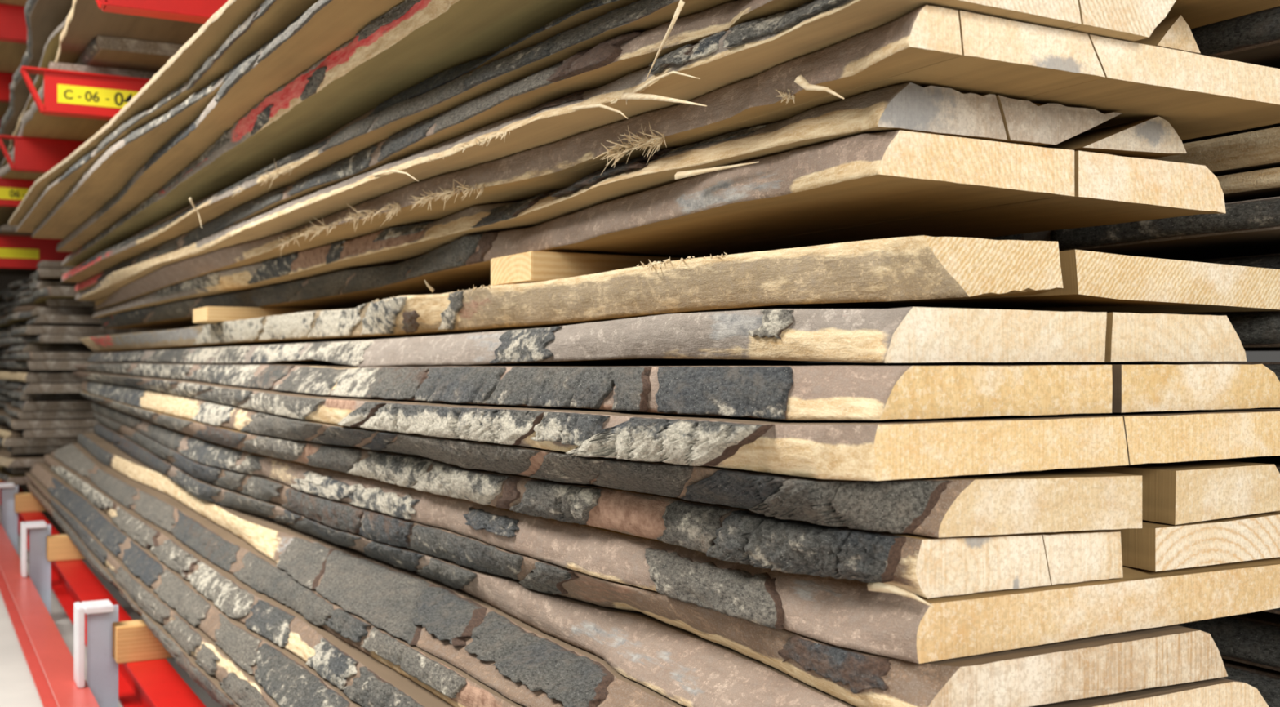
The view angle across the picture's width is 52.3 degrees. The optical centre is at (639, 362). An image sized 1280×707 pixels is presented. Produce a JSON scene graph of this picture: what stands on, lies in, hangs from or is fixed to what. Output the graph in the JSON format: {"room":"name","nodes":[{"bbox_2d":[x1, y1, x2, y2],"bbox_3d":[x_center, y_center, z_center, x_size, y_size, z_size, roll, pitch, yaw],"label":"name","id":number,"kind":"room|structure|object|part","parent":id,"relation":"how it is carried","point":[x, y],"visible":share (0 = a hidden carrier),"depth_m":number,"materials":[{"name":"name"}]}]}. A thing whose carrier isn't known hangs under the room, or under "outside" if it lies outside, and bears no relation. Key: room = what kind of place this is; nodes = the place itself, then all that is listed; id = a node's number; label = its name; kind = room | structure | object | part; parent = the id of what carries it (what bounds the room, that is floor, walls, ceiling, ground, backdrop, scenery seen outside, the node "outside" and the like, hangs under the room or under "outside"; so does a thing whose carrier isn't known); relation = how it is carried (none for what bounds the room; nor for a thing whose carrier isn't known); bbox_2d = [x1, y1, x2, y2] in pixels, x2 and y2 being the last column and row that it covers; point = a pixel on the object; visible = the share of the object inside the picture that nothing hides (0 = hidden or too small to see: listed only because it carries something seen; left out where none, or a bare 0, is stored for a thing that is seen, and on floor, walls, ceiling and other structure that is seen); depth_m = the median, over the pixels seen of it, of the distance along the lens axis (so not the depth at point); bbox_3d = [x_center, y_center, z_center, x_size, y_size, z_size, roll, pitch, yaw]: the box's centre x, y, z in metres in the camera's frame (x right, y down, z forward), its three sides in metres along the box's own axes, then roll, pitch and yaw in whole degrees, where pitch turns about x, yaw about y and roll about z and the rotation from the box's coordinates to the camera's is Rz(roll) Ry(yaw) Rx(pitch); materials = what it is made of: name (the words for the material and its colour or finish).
{"room":"lumber warehouse","nodes":[
{"label":"lumber warehouse","id":0,"kind":"room"},
{"bbox_2d":[0,235,73,269],"bbox_3d":[-4.071,-0.810,9.911,1.948,0.236,0.090,0,0,-29],"label":"rack arm","id":1,"kind":"object","parent":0,"point":[26,252],"visible":0.1,"depth_m":9.63,"materials":[{"name":"red paint"}]},
{"bbox_2d":[0,225,37,275],"bbox_3d":[-5.400,-0.951,11.718,0.955,0.042,5.200,0,0,-29],"label":"board","id":2,"kind":"object","parent":1,"relation":"on","point":[10,230],"visible":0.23,"depth_m":13.02,"materials":[{"name":"brown wood"}]},
{"bbox_3d":[-4.682,-0.800,9.541,0.520,0.072,0.002,0,0,-29],"label":"label plate","id":3,"kind":"part","parent":1,"relation":"part of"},
{"bbox_2d":[0,62,156,226],"bbox_3d":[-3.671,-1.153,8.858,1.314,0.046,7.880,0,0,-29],"label":"rack","id":4,"kind":"object","parent":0,"point":[34,123],"visible":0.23,"depth_m":6.24,"materials":[{"name":"metal"}]},
{"bbox_2d":[0,177,35,207],"bbox_3d":[-3.223,-1.046,8.438,1.900,0.164,0.090,0,0,-29],"label":"rack arm","id":5,"kind":"object","parent":4,"relation":"attached to","point":[12,191],"visible":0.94,"depth_m":8.05,"materials":[{"name":"red paint"}]},
{"bbox_3d":[-3.801,-1.039,8.086,0.520,0.072,0.002,0,0,-29],"label":"label plate","id":6,"kind":"part","parent":5,"relation":"part of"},
{"bbox_2d":[0,134,85,173],"bbox_3d":[-2.388,-1.046,6.957,1.880,0.164,0.090,0,0,-29],"label":"rack arm","id":7,"kind":"object","parent":4,"relation":"attached to","point":[31,154],"visible":0.32,"depth_m":6.57,"materials":[{"name":"red paint"}]},
{"bbox_2d":[19,66,151,120],"bbox_3d":[-1.556,-1.046,5.463,1.880,0.164,0.090,0,0,-29],"label":"rack arm","id":8,"kind":"object","parent":4,"relation":"attached to","point":[72,94],"visible":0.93,"depth_m":5.09,"materials":[{"name":"red paint"}]},
{"bbox_3d":[-2.027,-1.039,5.171,0.520,0.072,0.002,0,0,-29],"label":"label plate","id":9,"kind":"part","parent":8,"relation":"part of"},
{"bbox_2d":[75,35,183,72],"bbox_3d":[-3.542,-1.202,8.747,1.196,0.048,8.200,0,0,-29],"label":"board","id":10,"kind":"object","parent":4,"relation":"on","point":[104,51],"visible":0.02,"depth_m":5.01,"materials":[{"name":"brown wood"}]},
{"bbox_2d":[38,0,204,91],"bbox_3d":[-3.411,-1.252,8.419,1.286,0.048,8.900,0,0,-29],"label":"board","id":11,"kind":"object","parent":10,"relation":"on","point":[86,21],"visible":0.12,"depth_m":4.82,"materials":[{"name":"wood"}]},
{"bbox_3d":[-3.422,-1.298,8.642,1.089,0.042,8.500,0,0,-29],"label":"board","id":12,"kind":"object","parent":11,"relation":"on","visible":0},
{"bbox_2d":[0,14,68,168],"bbox_3d":[-3.357,-1.341,8.334,1.275,0.040,9.100,0,0,-29],"label":"board","id":13,"kind":"object","parent":12,"relation":"on","point":[51,48],"visible":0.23,"depth_m":5.67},
{"bbox_3d":[-3.338,-1.386,8.459,1.120,0.044,8.900,0,0,-29],"label":"board","id":14,"kind":"object","parent":13,"relation":"on","visible":0},
{"bbox_2d":[8,108,24,153],"bbox_3d":[-3.236,-1.432,8.173,1.221,0.043,9.500,0,0,-29],"label":"board","id":15,"kind":"object","parent":14,"relation":"on","point":[15,132],"visible":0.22,"depth_m":8.05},
{"bbox_2d":[0,0,73,166],"bbox_3d":[-3.342,-1.480,8.228,1.351,0.050,9.300,0,0,-29],"label":"board","id":16,"kind":"object","parent":15,"relation":"on","point":[42,17],"visible":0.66,"depth_m":5.97,"materials":[{"name":"brown wood"}]},
{"bbox_2d":[0,484,223,706],"bbox_3d":[-3.628,1.120,8.241,16.000,0.001,28.000,0,0,-29],"label":"floor","id":17,"kind":"structure","parent":0,"point":[17,686],"depth_m":4.97,"materials":[{"name":"concrete"}]},
{"bbox_2d":[73,599,118,706],"bbox_3d":[-1.525,0.899,3.672,0.118,0.441,0.110,0,0,-29],"label":"bracket","id":18,"kind":"object","parent":17,"relation":"on","point":[102,669],"visible":1,"depth_m":3.71,"materials":[{"name":"metal"}]},
{"bbox_2d":[0,522,99,706],"bbox_3d":[-3.300,0.960,6.707,0.092,0.120,15.000,0,0,-29],"label":"steel rail","id":19,"kind":"object","parent":18,"relation":"attached to","point":[48,658],"visible":1,"depth_m":4.38,"materials":[{"name":"metal"}]},
{"bbox_2d":[0,482,17,554],"bbox_3d":[-3.543,0.899,7.298,0.118,0.441,0.110,0,0,-29],"label":"bracket","id":20,"kind":"object","parent":19,"relation":"on","point":[9,517],"visible":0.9,"depth_m":7.35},
{"bbox_2d":[20,520,50,614],"bbox_3d":[-2.556,0.899,5.524,0.118,0.441,0.110,0,0,-29],"label":"bracket","id":21,"kind":"object","parent":19,"relation":"on","point":[39,566],"visible":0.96,"depth_m":5.57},
{"bbox_2d":[0,481,206,706],"bbox_3d":[-3.134,0.906,6.799,0.106,0.140,15.000,0,0,-29],"label":"steel rail","id":22,"kind":"object","parent":18,"relation":"attached to","point":[152,682],"visible":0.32,"depth_m":3.94,"materials":[{"name":"metal"}]},
{"bbox_2d":[13,493,47,512],"bbox_3d":[-3.080,0.787,7.516,0.946,0.098,0.100,0,0,-29],"label":"bearer","id":23,"kind":"object","parent":22,"relation":"on","point":[23,502],"visible":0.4,"depth_m":7.27,"materials":[{"name":"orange wood"}]},
{"bbox_2d":[46,533,85,561],"bbox_3d":[-2.092,0.787,5.742,0.946,0.098,0.100,0,0,-29],"label":"bearer","id":24,"kind":"object","parent":22,"relation":"on","point":[59,547],"visible":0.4,"depth_m":5.50,"materials":[{"name":"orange wood"}]},
{"bbox_2d":[26,481,239,706],"bbox_3d":[-1.344,0.708,4.476,0.934,0.054,7.201,0,0,-29],"label":"board","id":25,"kind":"object","parent":24,"relation":"on","point":[210,683],"visible":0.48,"depth_m":3.37,"materials":[{"name":"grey wood"}]},
{"bbox_2d":[25,472,279,706],"bbox_3d":[-1.343,0.653,4.477,0.931,0.052,7.201,0,0,-29],"label":"board","id":26,"kind":"object","parent":25,"relation":"on","point":[242,686],"visible":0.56,"depth_m":3.15,"materials":[{"name":"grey wood"}]},
{"bbox_2d":[29,462,362,706],"bbox_3d":[-1.333,0.599,4.482,0.909,0.052,7.201,0,0,-29],"label":"board","id":27,"kind":"object","parent":26,"relation":"on","point":[283,675],"visible":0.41,"depth_m":3.02,"materials":[{"name":"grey wood"}]},
{"bbox_2d":[43,453,453,706],"bbox_3d":[-1.287,0.545,4.450,0.860,0.051,7.101,0,0,-29],"label":"board","id":28,"kind":"object","parent":27,"relation":"on","point":[367,682],"visible":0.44,"depth_m":2.73,"materials":[{"name":"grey wood"}]},
{"bbox_2d":[50,443,525,706],"bbox_3d":[-1.266,0.490,4.462,0.810,0.055,7.100,0,0,-29],"label":"board","id":29,"kind":"object","parent":28,"relation":"on","point":[224,548],"visible":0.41,"depth_m":2.88,"materials":[{"name":"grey wood"}]},
{"bbox_2d":[77,432,686,706],"bbox_3d":[-1.247,0.435,4.473,0.768,0.057,7.101,0,0,-29],"label":"board","id":30,"kind":"object","parent":29,"relation":"on","point":[530,666],"visible":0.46,"depth_m":2.22,"materials":[{"name":"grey wood"}]},
{"bbox_2d":[93,422,1269,706],"bbox_3d":[-1.254,0.387,4.394,0.624,0.082,7.031,0,0,-29],"label":"board","id":31,"kind":"object","parent":30,"relation":"on","point":[691,669],"visible":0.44,"depth_m":1.74,"materials":[{"name":"brown wood"}]},
{"bbox_2d":[93,412,1227,706],"bbox_3d":[-1.299,0.320,4.375,0.556,0.070,7.020,0,0,-29],"label":"board","id":32,"kind":"object","parent":31,"relation":"on","point":[1113,663],"visible":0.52,"depth_m":1.40,"materials":[{"name":"brown wood"}]},
{"bbox_2d":[91,401,1279,663],"bbox_3d":[-1.204,0.259,4.439,0.780,0.066,7.000,0,0,-29],"label":"board","id":33,"kind":"object","parent":32,"relation":"on","point":[841,612],"visible":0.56,"depth_m":1.45,"materials":[{"name":"brown wood"}]},
{"bbox_2d":[80,391,1123,607],"bbox_3d":[-1.359,0.199,4.338,0.431,0.066,7.028,0,0,-29],"label":"board","id":34,"kind":"object","parent":33,"relation":"on","point":[908,565],"visible":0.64,"depth_m":1.42,"materials":[{"name":"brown wood"}]},
{"bbox_2d":[81,380,1142,537],"bbox_3d":[-1.363,0.141,4.351,0.463,0.076,7.001,0,0,-29],"label":"board","id":35,"kind":"object","parent":34,"relation":"on","point":[1057,500],"visible":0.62,"depth_m":1.38,"materials":[{"name":"brown wood"}]},
{"bbox_2d":[71,371,1279,480],"bbox_3d":[-1.211,0.086,4.441,0.822,0.066,6.991,0,0,-29],"label":"board","id":36,"kind":"object","parent":35,"relation":"on","point":[882,450],"visible":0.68,"depth_m":1.42,"materials":[{"name":"brown wood"}]},
{"bbox_2d":[73,361,1279,420],"bbox_3d":[-1.251,0.035,4.488,0.704,0.070,7.070,0,0,-29],"label":"board","id":37,"kind":"object","parent":36,"relation":"on","point":[842,392],"visible":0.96,"depth_m":1.48,"materials":[{"name":"brown wood"}]},
{"bbox_2d":[87,306,1246,367],"bbox_3d":[-1.200,-0.025,4.476,0.571,0.074,6.941,0,0,-29],"label":"board","id":38,"kind":"object","parent":37,"relation":"on","point":[908,334],"visible":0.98,"depth_m":1.53,"materials":[{"name":"brown wood"}]},
{"bbox_2d":[79,235,1062,351],"bbox_3d":[-1.402,-0.114,4.552,0.292,0.106,7.211,0,0,-29],"label":"board","id":39,"kind":"object","parent":38,"relation":"on","point":[913,268],"visible":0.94,"depth_m":1.73,"materials":[{"name":"brown wood"}]},
{"bbox_2d":[192,306,337,323],"bbox_3d":[-1.280,-0.159,4.484,0.450,0.048,0.250,0,0,-29],"label":"spacer","id":40,"kind":"object","parent":39,"relation":"on","point":[208,314],"visible":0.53,"depth_m":4.33,"materials":[{"name":"brown wood"}]},
{"bbox_2d":[99,130,1226,328],"bbox_3d":[-1.188,-0.216,4.505,0.552,0.066,6.901,0,0,-29],"label":"board","id":41,"kind":"object","parent":40,"relation":"on","point":[863,187],"visible":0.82,"depth_m":1.69,"materials":[{"name":"brown wood"}]},
{"bbox_2d":[91,82,1123,317],"bbox_3d":[-1.274,-0.268,4.463,0.390,0.062,6.893,0,0,-29],"label":"board","id":42,"kind":"object","parent":41,"relation":"on","point":[907,107],"visible":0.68,"depth_m":1.71,"materials":[{"name":"brown wood"}]},
{"bbox_2d":[93,4,1279,309],"bbox_3d":[-1.172,-0.305,4.457,0.706,0.083,7.001,0,0,-29],"label":"board","id":43,"kind":"object","parent":42,"relation":"on","point":[1199,95],"visible":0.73,"depth_m":1.51,"materials":[{"name":"brown wood"}]},
{"bbox_2d":[75,0,1176,300],"bbox_3d":[-1.321,-0.348,4.363,0.446,0.114,7.021,0,0,-29],"label":"board","id":44,"kind":"object","parent":43,"relation":"on","point":[749,49],"visible":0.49,"depth_m":1.64,"materials":[{"name":"brown wood"}]},
{"bbox_2d":[75,0,814,292],"bbox_3d":[-1.380,-0.411,4.284,0.223,0.046,6.901,0,0,-29],"label":"board","id":45,"kind":"object","parent":44,"relation":"on","point":[611,60],"visible":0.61,"depth_m":1.95,"materials":[{"name":"brown wood"}]},
{"bbox_2d":[61,0,1279,282],"bbox_3d":[-1.192,-0.419,4.332,0.809,0.123,6.800,0,0,-29],"label":"board","id":46,"kind":"object","parent":45,"relation":"on","point":[639,16],"visible":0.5,"depth_m":2.24,"materials":[{"name":"brown wood"}]},
{"bbox_2d":[121,0,640,242],"bbox_3d":[-1.155,-0.505,4.353,0.723,0.042,6.801,0,0,-29],"label":"board","id":47,"kind":"object","parent":46,"relation":"on","point":[593,9],"visible":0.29,"depth_m":2.05,"materials":[{"name":"brown wood"}]},
{"bbox_2d":[61,0,592,266],"bbox_3d":[-1.213,-0.556,4.377,0.802,0.047,6.901,0,0,-29],"label":"board","id":48,"kind":"object","parent":47,"relation":"on","point":[415,42],"visible":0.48,"depth_m":2.51,"materials":[{"name":"brown wood"}]},
{"bbox_2d":[56,0,404,252],"bbox_3d":[-1.156,-0.603,4.180,0.893,0.044,6.501,0,0,-29],"label":"board","id":49,"kind":"object","parent":48,"relation":"on","point":[326,25],"visible":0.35,"depth_m":2.77,"materials":[{"name":"brown wood"}]},
{"bbox_2d":[31,4,312,239],"bbox_3d":[-1.134,-0.648,4.078,0.954,0.043,6.300,0,0,-29],"label":"board","id":50,"kind":"object","parent":49,"relation":"on","point":[113,171],"visible":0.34,"depth_m":4.14,"materials":[{"name":"brown wood"}]},
{"bbox_2d":[15,0,318,232],"bbox_3d":[-1.208,-0.687,4.151,1.013,0.051,6.501,0,0,-29],"label":"board","id":51,"kind":"object","parent":50,"relation":"on","point":[271,17],"visible":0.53,"depth_m":3.09,"materials":[{"name":"brown wood"}]},
{"bbox_2d":[8,0,265,225],"bbox_3d":[-1.246,-0.736,4.187,1.044,0.043,6.601,0,0,-29],"label":"board","id":52,"kind":"object","parent":51,"relation":"on","point":[178,70],"visible":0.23,"depth_m":3.29,"materials":[{"name":"wood"}]},
{"bbox_2d":[1131,14,1200,53],"bbox_3d":[0.460,-0.401,1.933,0.078,0.043,0.800,0,0,-29],"label":"board","id":53,"kind":"object","parent":43,"relation":"on","point":[1174,33],"visible":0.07,"depth_m":1.58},
{"bbox_2d":[1037,115,1186,159],"bbox_3d":[0.327,-0.273,2.035,0.180,0.048,1.092,0,0,-29],"label":"board","id":54,"kind":"object","parent":41,"relation":"on","point":[1154,137],"visible":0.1,"depth_m":1.57,"materials":[{"name":"wood"}]},
{"bbox_2d":[490,251,692,285],"bbox_3d":[-0.035,-0.161,2.366,0.434,0.051,0.180,0,0,-29],"label":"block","id":55,"kind":"object","parent":39,"relation":"on","point":[529,267],"visible":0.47,"depth_m":2.23,"materials":[{"name":"brown wood"}]},
{"bbox_2d":[1114,510,1279,571],"bbox_3d":[0.330,0.203,2.092,0.245,0.051,1.395,0,0,-29],"label":"board","id":56,"kind":"object","parent":33,"relation":"on","point":[1156,546],"visible":0.06,"depth_m":1.46,"materials":[{"name":"wood"}]},
{"bbox_2d":[1071,460,1279,524],"bbox_3d":[0.336,0.149,2.095,0.194,0.060,1.395,0,0,-29],"label":"board","id":57,"kind":"object","parent":56,"relation":"on","point":[1175,493],"visible":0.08,"depth_m":1.48,"materials":[{"name":"wood"}]},
{"bbox_2d":[111,619,173,663],"bbox_3d":[-1.062,0.787,3.890,0.946,0.098,0.100,0,0,-29],"label":"bearer","id":58,"kind":"object","parent":22,"relation":"on","point":[132,641],"visible":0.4,"depth_m":3.65,"materials":[{"name":"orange wood"}]},
{"bbox_3d":[-0.263,0.522,4.277,0.614,0.055,6.200,0,0,-29],"label":"board","id":59,"kind":"object","parent":17,"relation":"on","visible":0},
{"bbox_2d":[1221,657,1279,706],"bbox_3d":[-0.250,0.458,4.284,0.585,0.055,6.200,0,0,-29],"label":"board","id":60,"kind":"object","parent":59,"relation":"on","point":[1267,682],"visible":0.02,"depth_m":1.80,"materials":[{"name":"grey wood"}]},
{"bbox_2d":[1176,610,1279,671],"bbox_3d":[-0.239,0.390,4.290,0.559,0.060,6.200,0,0,-29],"label":"board","id":61,"kind":"object","parent":60,"relation":"on","point":[1253,638],"visible":0.02,"depth_m":1.82,"materials":[{"name":"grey wood"}]},
{"bbox_2d":[1261,607,1279,613],"bbox_3d":[-0.262,0.305,4.277,0.612,0.050,6.200,0,0,-29],"label":"board","id":62,"kind":"object","parent":61,"relation":"on","point":[1277,611],"visible":0.02,"depth_m":1.71,"materials":[{"name":"brown wood"}]},
{"bbox_3d":[-0.263,0.237,4.277,0.613,0.055,6.200,0,0,-29],"label":"board","id":63,"kind":"object","parent":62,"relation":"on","visible":0},
{"bbox_2d":[1207,455,1279,472],"bbox_3d":[-0.259,0.165,4.279,0.604,0.050,6.200,0,0,-29],"label":"board","id":64,"kind":"object","parent":63,"relation":"on","point":[1275,460],"visible":0.02,"depth_m":1.86,"materials":[{"name":"brown wood"}]},
{"bbox_2d":[1246,407,1279,408],"bbox_3d":[-0.266,0.095,4.275,0.620,0.050,6.200,0,0,-29],"label":"board","id":65,"kind":"object","parent":64,"relation":"on","point":[1268,407],"visible":0.02,"depth_m":1.97,"materials":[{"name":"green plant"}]},
{"bbox_2d":[298,362,1279,381],"bbox_3d":[-0.262,0.025,4.277,0.612,0.050,6.200,0,0,-29],"label":"board","id":66,"kind":"object","parent":65,"relation":"on","point":[1273,366],"visible":0.02,"depth_m":2.41,"materials":[{"name":"brown wood"}]},
{"bbox_2d":[1166,311,1279,351],"bbox_3d":[-0.261,-0.045,4.278,0.610,0.050,6.200,0,0,-29],"label":"board","id":67,"kind":"object","parent":66,"relation":"on","point":[1255,331],"visible":0.02,"depth_m":1.74,"materials":[{"name":"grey wood"}]},
{"bbox_2d":[310,253,1279,342],"bbox_3d":[-0.246,-0.128,4.286,0.576,0.045,6.200,0,0,-29],"label":"board","id":68,"kind":"object","parent":67,"relation":"on","point":[1270,260],"visible":0.02,"depth_m":1.81,"materials":[{"name":"brown wood"}]},
{"bbox_2d":[984,196,1279,261],"bbox_3d":[-0.277,-0.193,4.269,0.646,0.042,6.200,0,0,-29],"label":"board","id":69,"kind":"object","parent":68,"relation":"on","point":[1247,228],"visible":0.12,"depth_m":1.88,"materials":[{"name":"brown wood"}]},
{"bbox_2d":[1216,167,1279,203],"bbox_3d":[-0.263,-0.241,4.277,0.614,0.027,6.200,0,0,-29],"label":"board","id":70,"kind":"object","parent":69,"relation":"on","point":[1265,183],"visible":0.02,"depth_m":1.75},
{"bbox_2d":[1151,126,1279,176],"bbox_3d":[-0.272,-0.283,4.272,0.635,0.043,6.200,0,0,-29],"label":"board","id":71,"kind":"object","parent":70,"relation":"on","point":[1256,150],"visible":0.02,"depth_m":1.76,"materials":[{"name":"wood"}]},
{"bbox_2d":[1181,123,1279,143],"bbox_3d":[-0.260,-0.357,4.278,0.608,0.055,6.200,0,0,-29],"label":"board","id":72,"kind":"object","parent":71,"relation":"on","point":[1208,137],"visible":0.02,"depth_m":1.89,"materials":[{"name":"brown wood"}]},
{"bbox_2d":[1190,5,1279,68],"bbox_3d":[-0.279,-0.437,4.268,0.649,0.050,6.200,0,0,-29],"label":"board","id":73,"kind":"object","parent":72,"relation":"on","point":[1254,38],"visible":0.02,"depth_m":1.73,"materials":[{"name":"brown wood"}]},
{"bbox_2d":[818,249,1279,313],"bbox_3d":[0.310,-0.098,2.249,0.400,0.063,1.501,0,0,-29],"label":"board","id":74,"kind":"object","parent":67,"relation":"on","point":[1093,281],"visible":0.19,"depth_m":1.60,"materials":[{"name":"wood"}]},
{"bbox_2d":[0,275,299,345],"bbox_3d":[-7.519,-2.190,15.231,16.000,6.620,0.001,0,0,-29],"label":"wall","id":75,"kind":"structure","parent":0,"point":[5,280],"depth_m":15.29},
{"bbox_2d":[95,0,228,23],"bbox_3d":[-0.713,-1.046,3.963,1.865,0.164,0.090,0,0,-29],"label":"rack arm","id":76,"kind":"object","parent":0,"point":[199,11],"visible":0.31,"depth_m":3.61,"materials":[{"name":"red paint"}]},
{"bbox_3d":[-3.971,-1.805,9.251,0.457,0.050,6.900,0,0,-29],"label":"board","id":77,"kind":"object","parent":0,"visible":0},
{"bbox_2d":[0,72,14,102],"bbox_3d":[-3.267,-1.695,8.413,2.000,0.166,0.090,0,0,-29],"label":"rack arm","id":78,"kind":"object","parent":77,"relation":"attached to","point":[6,78],"visible":0.02,"depth_m":8.03,"materials":[{"name":"red paint"}]},
{"bbox_2d":[0,0,27,119],"bbox_3d":[-4.425,-1.805,8.999,0.414,0.050,6.900,0,0,-29],"label":"board","id":79,"kind":"object","parent":78,"relation":"on","point":[11,54],"visible":0.02,"depth_m":7.56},
{"bbox_2d":[0,4,27,44],"bbox_3d":[-2.440,-1.695,6.928,2.000,0.166,0.090,0,0,-29],"label":"rack arm","id":80,"kind":"object","parent":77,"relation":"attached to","point":[13,27],"visible":0.02,"depth_m":6.52,"materials":[{"name":"red paint"}]},
{"bbox_3d":[-4.131,0.787,9.391,0.960,0.098,0.100,0,0,-29],"label":"bearer","id":81,"kind":"object","parent":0,"visible":0},
{"bbox_2d":[0,465,30,484],"bbox_3d":[-5.041,0.712,11.001,1.024,0.045,6.802,0,0,-29],"label":"board","id":82,"kind":"object","parent":81,"relation":"on","point":[16,478],"visible":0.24,"depth_m":7.88,"materials":[{"name":"brown wood"}]},
{"bbox_2d":[0,449,32,473],"bbox_3d":[-5.062,0.656,11.095,0.969,0.055,6.617,0,0,-29],"label":"board","id":83,"kind":"object","parent":82,"relation":"on","point":[11,469],"visible":0.07,"depth_m":8.02,"materials":[{"name":"brown wood"}]},
{"bbox_2d":[0,444,50,466],"bbox_3d":[-5.030,0.601,10.955,1.051,0.044,6.893,0,0,-29],"label":"board","id":84,"kind":"object","parent":83,"relation":"on","point":[7,459],"visible":0.16,"depth_m":7.84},
{"bbox_2d":[0,436,66,453],"bbox_3d":[-5.071,0.536,11.050,1.029,0.045,6.686,0,0,-29],"label":"board","id":85,"kind":"object","parent":84,"relation":"on","point":[24,449],"visible":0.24,"depth_m":7.99,"materials":[{"name":"brown wood"}]},
{"bbox_2d":[0,424,78,446],"bbox_3d":[-5.045,0.483,11.021,1.012,0.049,6.763,0,0,-29],"label":"board","id":86,"kind":"object","parent":85,"relation":"on","point":[13,437],"visible":0.21,"depth_m":7.96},
{"bbox_2d":[0,421,93,437],"bbox_3d":[-5.029,0.430,10.984,1.020,0.046,6.844,0,0,-29],"label":"board","id":87,"kind":"object","parent":86,"relation":"on","point":[64,432],"visible":0.2,"depth_m":7.91,"materials":[{"name":"brown wood"}]},
{"bbox_2d":[0,408,98,429],"bbox_3d":[-5.029,0.377,10.981,1.023,0.048,6.847,0,0,-29],"label":"board","id":88,"kind":"object","parent":87,"relation":"on","point":[15,423],"visible":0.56,"depth_m":7.92,"materials":[{"name":"brown wood"}]},
{"bbox_2d":[0,401,95,419],"bbox_3d":[-5.042,0.324,11.022,1.005,0.046,6.764,0,0,-29],"label":"board","id":89,"kind":"object","parent":88,"relation":"on","point":[14,411],"visible":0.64,"depth_m":8.01,"materials":[{"name":"brown wood"}]},
{"bbox_2d":[0,393,94,410],"bbox_3d":[-5.009,0.267,11.032,0.937,0.055,6.779,0,0,-29],"label":"board","id":90,"kind":"object","parent":89,"relation":"on","point":[58,404],"visible":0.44,"depth_m":8.00,"materials":[{"name":"brown wood"}]},
{"bbox_2d":[0,386,88,399],"bbox_3d":[-5.056,0.211,11.120,0.935,0.045,6.580,0,0,-29],"label":"board","id":91,"kind":"object","parent":90,"relation":"on","point":[15,393],"visible":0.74,"depth_m":8.16,"materials":[{"name":"brown wood"}]},
{"bbox_2d":[0,379,84,393],"bbox_3d":[-4.954,0.155,10.944,0.928,0.055,6.987,0,0,-29],"label":"board","id":92,"kind":"object","parent":91,"relation":"on","point":[35,387],"visible":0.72,"depth_m":7.80,"materials":[{"name":"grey wood"}]},
{"bbox_2d":[0,368,88,382],"bbox_3d":[-4.995,0.094,10.996,0.948,0.055,6.856,0,0,-29],"label":"board","id":93,"kind":"object","parent":92,"relation":"on","point":[27,375],"visible":0.54,"depth_m":7.95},
{"bbox_2d":[0,360,179,369],"bbox_3d":[-4.973,0.019,10.948,0.958,0.054,6.961,0,0,-29],"label":"board","id":94,"kind":"object","parent":93,"relation":"on","point":[30,365],"visible":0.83,"depth_m":7.84,"materials":[{"name":"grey wood"}]},
{"bbox_2d":[0,351,104,360],"bbox_3d":[-4.967,-0.036,10.975,0.920,0.046,6.921,0,0,-29],"label":"board","id":95,"kind":"object","parent":94,"relation":"on","point":[33,356],"visible":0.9,"depth_m":7.88,"materials":[{"name":"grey wood"}]},
{"bbox_2d":[0,344,119,355],"bbox_3d":[-5.071,-0.089,11.157,0.924,0.047,6.501,0,0,-29],"label":"board","id":96,"kind":"object","parent":95,"relation":"on","point":[18,348],"visible":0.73,"depth_m":8.25,"materials":[{"name":"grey wood"}]},
{"bbox_2d":[0,334,102,348],"bbox_3d":[-4.973,-0.141,10.941,0.964,0.045,6.972,0,0,-29],"label":"board","id":97,"kind":"object","parent":96,"relation":"on","point":[5,343],"visible":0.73,"depth_m":7.94,"materials":[{"name":"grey wood"}]},
{"bbox_2d":[0,325,173,338],"bbox_3d":[-4.996,-0.194,11.005,0.942,0.050,6.839,0,0,-29],"label":"board","id":98,"kind":"object","parent":97,"relation":"on","point":[29,331],"visible":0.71,"depth_m":7.99,"materials":[{"name":"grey wood"}]},
{"bbox_2d":[0,315,102,332],"bbox_3d":[-4.998,-0.263,11.048,0.903,0.048,6.761,0,0,-29],"label":"board","id":99,"kind":"object","parent":98,"relation":"on","point":[42,320],"visible":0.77,"depth_m":8.07,"materials":[{"name":"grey wood"}]},
{"bbox_2d":[0,307,98,327],"bbox_3d":[-5.050,-0.317,11.137,0.906,0.048,6.555,0,0,-29],"label":"board","id":100,"kind":"object","parent":99,"relation":"on","point":[11,319],"visible":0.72,"depth_m":8.24,"materials":[{"name":"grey wood"}]},
{"bbox_2d":[0,298,97,319],"bbox_3d":[-5.003,-0.369,11.130,0.833,0.046,6.614,0,0,-29],"label":"board","id":101,"kind":"object","parent":100,"relation":"on","point":[51,303],"visible":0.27,"depth_m":8.20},
{"bbox_2d":[0,286,79,316],"bbox_3d":[-4.929,-0.425,10.984,0.845,0.054,6.942,0,0,-29],"label":"board","id":102,"kind":"object","parent":101,"relation":"on","point":[40,295],"visible":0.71,"depth_m":8.04,"materials":[{"name":"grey wood"}]},
{"bbox_2d":[0,281,79,312],"bbox_3d":[-5.009,-0.480,11.155,0.819,0.043,6.563,0,0,-29],"label":"board","id":103,"kind":"object","parent":102,"relation":"on","point":[39,285],"visible":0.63,"depth_m":8.21,"materials":[{"name":"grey wood"}]},
{"bbox_2d":[0,268,71,305],"bbox_3d":[-4.963,-0.547,11.082,0.809,0.051,6.736,0,0,-29],"label":"board","id":104,"kind":"object","parent":103,"relation":"on","point":[42,274],"visible":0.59,"depth_m":8.24,"materials":[{"name":"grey wood"}]},
{"bbox_2d":[0,260,77,302],"bbox_3d":[-5.022,-0.614,11.173,0.823,0.043,6.519,0,0,-29],"label":"board","id":105,"kind":"object","parent":104,"relation":"on","point":[15,286],"visible":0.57,"depth_m":9.22,"materials":[{"name":"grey wood"}]}
]}

